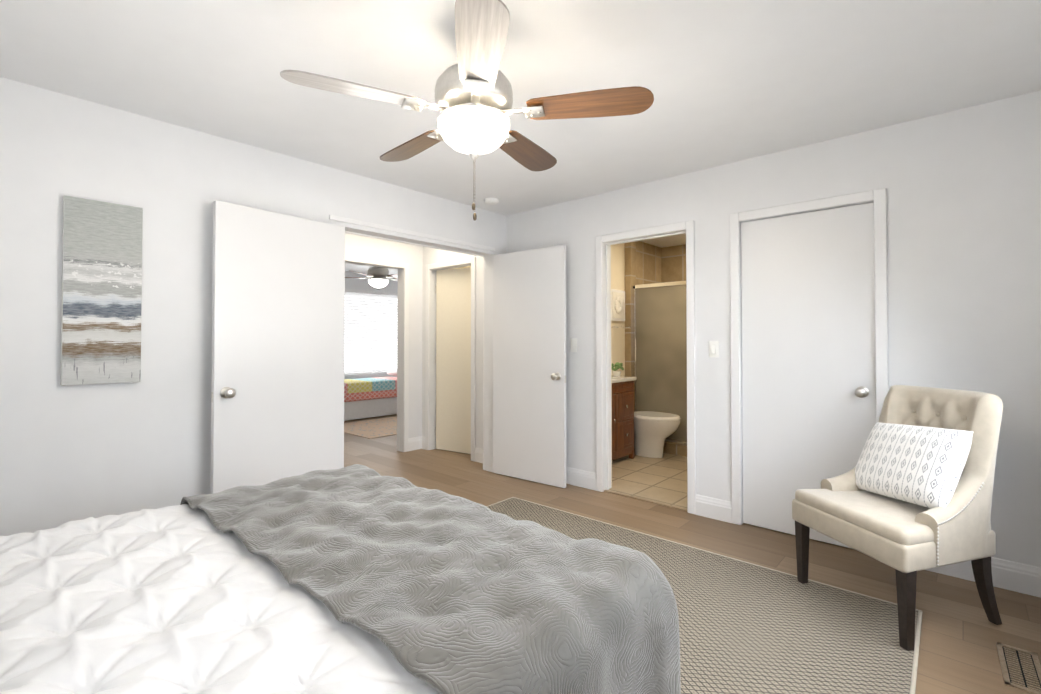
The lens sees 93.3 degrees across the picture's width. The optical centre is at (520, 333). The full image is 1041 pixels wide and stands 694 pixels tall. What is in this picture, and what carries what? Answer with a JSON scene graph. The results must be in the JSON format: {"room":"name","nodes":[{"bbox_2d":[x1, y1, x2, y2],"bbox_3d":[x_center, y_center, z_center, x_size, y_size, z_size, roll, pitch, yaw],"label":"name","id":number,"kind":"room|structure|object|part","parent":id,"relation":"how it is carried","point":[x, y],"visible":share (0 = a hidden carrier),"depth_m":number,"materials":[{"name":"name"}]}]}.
{"room":"bedroom","nodes":[
{"label":"bedroom","id":0,"kind":"room"},
{"bbox_2d":[0,77,505,535],"bbox_3d":[-1.729,0.054,3.062,0.120,2.440,4.633,-1,-1,42],"label":"wall","id":1,"kind":"structure","parent":0,"point":[68,453],"depth_m":2.62,"materials":[{"name":"paint"}]},
{"bbox_2d":[60,195,142,385],"bbox_3d":[-2.125,-0.207,2.505,0.034,0.925,0.310,-1,-1,42],"label":"painting","id":2,"kind":"object","parent":1,"relation":"attached to","point":[101,314],"visible":0.98,"depth_m":2.48,"materials":[{"name":"fabric"}]},
{"bbox_2d":[210,200,344,493],"bbox_3d":[-1.491,0.258,3.118,0.173,2.018,0.841,-1,-1,37],"label":"door","id":3,"kind":"structure","parent":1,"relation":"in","point":[278,340],"depth_m":3.05,"materials":[{"name":"paint"}]},
{"bbox_2d":[329,215,494,250],"bbox_3d":[-0.786,-0.799,4.026,0.014,0.033,1.630,-1,-1,42],"label":"door frame","id":4,"kind":"structure","parent":1,"relation":"attached to","point":[331,217],"depth_m":3.89,"materials":[{"name":"paint"}]},
{"bbox_2d":[345,231,483,469],"bbox_3d":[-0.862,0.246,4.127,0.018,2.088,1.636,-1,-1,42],"label":"door frame","id":5,"kind":"structure","parent":1,"relation":"attached to","point":[472,260],"depth_m":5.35,"materials":[{"name":"paint"}]},
{"bbox_2d":[493,245,565,487],"bbox_3d":[0.059,0.277,4.339,0.796,2.018,0.173,-1,-1,38],"label":"door","id":6,"kind":"structure","parent":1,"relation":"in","point":[529,365],"depth_m":4.29,"materials":[{"name":"paint"}]},
{"bbox_2d":[344,272,397,378],"bbox_3d":[-3.389,0.136,8.321,0.120,2.440,4.340,-1,-1,42],"label":"wall","id":7,"kind":"structure","parent":0,"point":[391,286],"depth_m":8.88,"materials":[{"name":"paint"}]},
{"bbox_2d":[344,289,397,374],"bbox_3d":[-2.674,-0.018,8.992,0.050,1.508,2.066,-1,-1,42],"label":"window","id":8,"kind":"structure","parent":7,"relation":"in","point":[370,292],"depth_m":8.90,"materials":[{"name":"glass"},{"name":"white painted frame"}]},
{"bbox_2d":[344,292,397,372],"bbox_3d":[-2.715,-0.004,9.029,0.040,1.415,1.940,-1,-1,42],"label":"window blinds","id":9,"kind":"object","parent":8,"relation":"attached to","point":[372,296],"visible":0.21,"depth_m":8.99,"materials":[{"name":"grey plastic"}]},
{"bbox_2d":[345,233,422,451],"bbox_3d":[-1.380,0.091,5.441,0.120,2.440,5.940,-1,-1,42],"label":"wall","id":10,"kind":"structure","parent":0,"point":[378,249],"depth_m":5.51,"materials":[{"name":"paint"}]},
{"bbox_2d":[0,0,1040,274],"bbox_3d":[-1.213,-1.195,4.404,8.620,0.100,7.290,-1,-1,42],"label":"ceiling","id":11,"kind":"structure","parent":0,"point":[728,80],"depth_m":2.21,"materials":[{"name":"paint"}]},
{"bbox_2d":[345,267,397,289],"bbox_3d":[-1.998,-0.863,7.063,1.288,0.482,1.282,-1,-1,42],"label":"ceiling fan","id":12,"kind":"object","parent":11,"relation":"hanging from","point":[377,280],"visible":0.79,"depth_m":6.95,"materials":[{"name":"silver metal"}]},
{"bbox_3d":[-2.147,-0.805,6.621,0.150,0.006,0.465,11,2,14],"label":"blade","id":13,"kind":"part","parent":12,"relation":"part of","materials":[{"name":"white wood"}]},
{"bbox_3d":[-2.039,-0.707,7.054,0.278,0.110,0.278,-1,-1,42],"label":"lamp shade","id":14,"kind":"part","parent":12,"relation":"part of","materials":[{"name":"white glass"}]},
{"bbox_2d":[401,64,544,219],"bbox_3d":[-0.187,-0.809,1.928,0.532,0.748,0.546,-1,-1,42],"label":"ceiling fan","id":15,"kind":"object","parent":11,"relation":"hanging from","point":[452,91],"visible":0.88,"depth_m":1.82,"materials":[{"name":"silver metal"}]},
{"bbox_2d":[280,70,422,104],"bbox_3d":[-0.585,-0.855,1.725,0.465,0.006,0.150,0,10,-25],"label":"blade","id":16,"kind":"object","parent":15,"relation":"attached to","point":[316,81],"visible":0.94,"depth_m":1.70,"materials":[{"name":"brown wood"}]},
{"bbox_2d":[380,130,439,161],"bbox_3d":[-0.490,-0.847,2.242,0.150,0.006,0.465,-14,9,-43],"label":"blade","id":17,"kind":"object","parent":15,"relation":"attached to","point":[413,147],"visible":0.88,"depth_m":2.24,"materials":[{"name":"brown wood"}]},
{"bbox_2d":[438,107,509,154],"bbox_3d":[-0.181,-0.761,1.917,0.278,0.110,0.278,-1,-1,42],"label":"shade","id":18,"kind":"object","parent":15,"relation":"attached to","point":[467,130],"visible":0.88,"depth_m":1.83,"materials":[{"name":"white glass"}]},
{"bbox_2d":[455,0,509,90],"bbox_3d":[-0.122,-0.859,1.474,0.150,0.006,0.465,11,-2,-7],"label":"blade","id":19,"kind":"object","parent":15,"relation":"attached to","point":[481,29],"visible":0.98,"depth_m":1.42,"materials":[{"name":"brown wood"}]},
{"bbox_2d":[499,130,556,170],"bbox_3d":[0.032,-0.846,2.311,0.150,0.006,0.465,-13,-7,28],"label":"blade","id":20,"kind":"object","parent":15,"relation":"attached to","point":[525,152],"visible":0.9,"depth_m":2.31,"materials":[{"name":"brown wood"}]},
{"bbox_2d":[526,86,653,119],"bbox_3d":[0.259,-0.854,1.837,0.465,0.006,0.150,0,-12,10],"label":"blade","id":21,"kind":"object","parent":15,"relation":"attached to","point":[632,100],"visible":1,"depth_m":1.82,"materials":[{"name":"brown wood"}]},
{"bbox_2d":[484,197,498,204],"bbox_3d":[-0.251,-1.129,4.217,0.128,0.036,0.128,-1,-1,42],"label":"smoke detector","id":22,"kind":"object","parent":11,"relation":"attached to","point":[491,201],"visible":1,"depth_m":4.18,"materials":[{"name":"white plastic"}]},
{"bbox_2d":[611,243,624,375],"bbox_3d":[0.575,0.088,5.259,0.370,2.440,1.477,-1,-1,42],"label":"wall","id":23,"kind":"structure","parent":0,"point":[618,283],"depth_m":5.58,"materials":[{"name":"beige paint"}]},
{"bbox_2d":[611,289,624,320],"bbox_3d":[1.093,-0.312,5.524,0.050,0.350,0.320,-1,-1,42],"label":"relief","id":24,"kind":"object","parent":23,"relation":"attached to","point":[617,305],"visible":0.96,"depth_m":5.50,"materials":[{"name":"paint"}]},
{"bbox_2d":[624,242,635,375],"bbox_3d":[1.276,0.095,5.703,0.080,2.440,0.120,-1,-1,42],"label":"tiled wall","id":25,"kind":"structure","parent":0,"point":[630,263],"depth_m":5.66,"materials":[{"name":"beige tile"}]},
{"bbox_2d":[611,234,681,487],"bbox_3d":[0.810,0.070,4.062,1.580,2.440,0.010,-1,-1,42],"label":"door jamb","id":26,"kind":"structure","parent":0,"point":[611,395],"depth_m":4.10,"materials":[{"name":"white wood"}]},
{"bbox_2d":[608,453,686,508],"bbox_3d":[1.490,1.301,4.987,2.070,0.006,2.512,-1,-1,42],"label":"floor","id":27,"kind":"structure","parent":0,"point":[663,480],"depth_m":4.36,"materials":[{"name":"beige tile"}]},
{"bbox_2d":[612,362,635,459],"bbox_3d":[0.828,0.799,4.962,0.378,0.996,0.745,-1,-1,42],"label":"bathroom vanity","id":28,"kind":"object","parent":27,"relation":"on","point":[622,416],"visible":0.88,"depth_m":4.95,"materials":[{"name":"brown wood"}]},
{"bbox_2d":[612,362,623,376],"bbox_3d":[1.011,0.377,5.152,0.142,0.148,0.152,-1,-1,42],"label":"plant","id":29,"kind":"object","parent":28,"relation":"on","point":[617,365],"depth_m":5.12,"materials":[{"name":"plant"}]},
{"bbox_2d":[634,411,680,457],"bbox_3d":[1.352,0.920,5.266,0.736,0.763,0.406,-1,-1,42],"label":"toilet","id":30,"kind":"object","parent":27,"relation":"on","point":[653,430],"visible":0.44,"depth_m":5.12,"materials":[{"name":"ceramic"}]},
{"bbox_2d":[663,441,686,456],"bbox_3d":[1.864,1.247,5.157,1.500,0.120,0.120,-1,-1,42],"label":"shower curb","id":31,"kind":"object","parent":27,"relation":"on","point":[675,448],"depth_m":5.26,"materials":[{"name":"beige tile"}]},
{"bbox_2d":[636,241,660,284],"bbox_3d":[1.423,0.103,6.203,0.370,2.440,1.060,-1,-1,42],"label":"tiled wall","id":32,"kind":"structure","parent":0,"point":[648,263],"depth_m":6.12,"materials":[{"name":"beige tile"}]},
{"bbox_2d":[661,244,685,282],"bbox_3d":[2.462,0.098,5.901,1.580,2.440,0.120,-1,-1,42],"label":"tiled wall","id":33,"kind":"structure","parent":0,"point":[673,263],"depth_m":6.29,"materials":[{"name":"beige tile"}]},
{"bbox_2d":[633,281,686,444],"bbox_3d":[2.140,0.204,5.481,1.490,1.966,0.932,-1,-1,42],"label":"shower enclosure","id":34,"kind":"object","parent":33,"relation":"attached to","point":[659,346],"visible":0.19,"depth_m":5.44,"materials":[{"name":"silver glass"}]},
{"bbox_2d":[344,414,1040,693],"bbox_3d":[-1.213,1.345,4.364,8.620,0.100,7.290,-1,-1,42],"label":"floor","id":35,"kind":"structure","parent":0,"point":[961,634],"depth_m":2.80,"materials":[{"name":"brown wood"}]},
{"bbox_2d":[344,369,396,420],"bbox_3d":[-2.555,0.979,8.282,1.034,0.728,2.100,-1,-1,42],"label":"bed","id":36,"kind":"object","parent":35,"relation":"on","point":[370,397],"visible":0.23,"depth_m":7.78,"materials":[{"name":"multicoloured fabric"}]},
{"bbox_2d":[344,416,396,438],"bbox_3d":[-1.701,1.336,7.323,1.300,0.007,2.000,-1,-1,42],"label":"rug","id":37,"kind":"object","parent":35,"relation":"on","point":[377,428],"visible":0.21,"depth_m":6.92,"materials":[{"name":"beige carpet"}]},
{"bbox_2d":[604,490,686,510],"bbox_3d":[0.950,1.281,3.773,0.750,0.009,0.025,-1,-1,42],"label":"threshold","id":38,"kind":"object","parent":35,"relation":"on","point":[650,501],"depth_m":3.75,"materials":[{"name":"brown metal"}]},
{"bbox_2d":[486,497,921,693],"bbox_3d":[-0.114,1.251,1.888,2.480,0.008,3.030,-1,-1,41],"label":"area rug","id":39,"kind":"object","parent":35,"relation":"on","point":[747,628],"visible":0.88,"depth_m":2.10,"materials":[{"name":"beige carpet"}]},
{"bbox_2d":[0,464,680,693],"bbox_3d":[-0.942,0.613,1.060,1.708,1.239,2.281,-1,-1,42],"label":"bed","id":40,"kind":"object","parent":39,"relation":"on","point":[357,579],"visible":1,"depth_m":1.16,"materials":[{"name":"white fabric"}]},
{"bbox_2d":[792,385,1002,650],"bbox_3d":[1.750,0.757,2.275,0.636,0.989,0.606,0,-1,-11],"label":"accent chair","id":41,"kind":"object","parent":35,"relation":"on","point":[908,497],"visible":1,"depth_m":2.11,"materials":[{"name":"beige fabric"}]},
{"bbox_3d":[1.702,0.821,2.265,0.528,0.073,0.592,0,-1,-11],"label":"seat","id":42,"kind":"part","parent":41,"relation":"part of","materials":[{"name":"fabric"}]},
{"bbox_3d":[1.702,0.892,2.264,0.540,0.110,0.606,0,-1,-11],"label":"seat","id":43,"kind":"part","parent":41,"relation":"part of","materials":[{"name":"fabric"}]},
{"bbox_2d":[851,422,973,511],"bbox_3d":[1.796,0.598,2.287,0.115,0.365,0.499,28,-8,-2],"label":"pillow","id":44,"kind":"object","parent":41,"relation":"on","point":[919,465],"depth_m":2.18,"materials":[{"name":"white fabric"}]},
{"bbox_2d":[996,642,1040,693],"bbox_3d":[1.875,1.253,1.840,0.115,0.005,0.315,-1,-1,40],"label":"floor vent","id":45,"kind":"object","parent":35,"relation":"in","point":[1021,669],"visible":1,"depth_m":1.84,"materials":[{"name":"brown metal"}]},
{"bbox_2d":[422,90,1040,566],"bbox_3d":[0.759,0.069,4.021,5.200,2.440,0.120,-1,-1,42],"label":"wall","id":46,"kind":"structure","parent":0,"point":[964,240],"depth_m":2.72,"materials":[{"name":"paint"}]},
{"bbox_2d":[435,267,470,453],"bbox_3d":[-0.659,0.294,5.404,0.702,2.018,0.041,-1,-1,32],"label":"door","id":47,"kind":"structure","parent":46,"relation":"in","point":[453,363],"depth_m":5.44,"materials":[{"name":"paint"}]},
{"bbox_2d":[475,448,482,462],"bbox_3d":[-0.356,1.233,4.896,0.312,0.140,0.043,-1,-1,42],"label":"baseboard","id":48,"kind":"structure","parent":46,"relation":"attached to","point":[478,451],"depth_m":4.96,"materials":[{"name":"paint"}]},
{"bbox_2d":[570,339,576,351],"bbox_3d":[0.454,0.102,4.204,0.070,0.114,0.012,-1,-1,42],"label":"light switch","id":49,"kind":"object","parent":46,"relation":"attached to","point":[573,345],"visible":1,"depth_m":4.20,"materials":[{"name":"white plastic"}]},
{"bbox_2d":[566,467,596,490],"bbox_3d":[0.233,1.225,4.366,1.032,0.140,0.043,-1,-1,42],"label":"baseboard","id":50,"kind":"structure","parent":46,"relation":"attached to","point":[576,477],"depth_m":4.13,"materials":[{"name":"paint"}]},
{"bbox_2d":[606,232,685,489],"bbox_3d":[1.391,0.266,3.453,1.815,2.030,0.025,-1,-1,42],"label":"trim","id":51,"kind":"structure","parent":46,"relation":"attached to","point":[607,337],"depth_m":4.05,"materials":[{"name":"paint"}]},
{"bbox_2d":[596,220,695,513],"bbox_3d":[0.933,0.241,3.769,0.826,2.088,0.018,-1,-1,42],"label":"door frame","id":52,"kind":"structure","parent":46,"relation":"attached to","point":[688,226],"depth_m":3.53,"materials":[{"name":"paint"}]},
{"bbox_2d":[709,341,718,356],"bbox_3d":[1.339,0.110,3.409,0.070,0.114,0.012,-1,-1,42],"label":"light switch","id":53,"kind":"object","parent":46,"relation":"attached to","point":[713,348],"visible":1,"depth_m":3.40,"materials":[{"name":"white plastic"}]},
{"bbox_2d":[741,202,875,548],"bbox_3d":[1.752,0.257,3.049,0.736,2.018,0.104,-1,-1,42],"label":"closet door","id":54,"kind":"structure","parent":46,"relation":"in","point":[808,356],"depth_m":3.06,"materials":[{"name":"paint"}]},
{"bbox_2d":[730,188,888,524],"bbox_3d":[1.743,0.230,3.040,0.856,2.088,0.018,-1,-1,42],"label":"door frame","id":55,"kind":"structure","parent":46,"relation":"attached to","point":[878,196],"depth_m":3.04,"materials":[{"name":"paint"}]},
{"bbox_2d":[926,557,1040,597],"bbox_3d":[2.297,1.196,2.532,0.627,0.140,0.015,-1,-1,42],"label":"baseboard","id":56,"kind":"structure","parent":46,"relation":"attached to","point":[1017,577],"depth_m":2.43,"materials":[{"name":"paint"}]}
]}

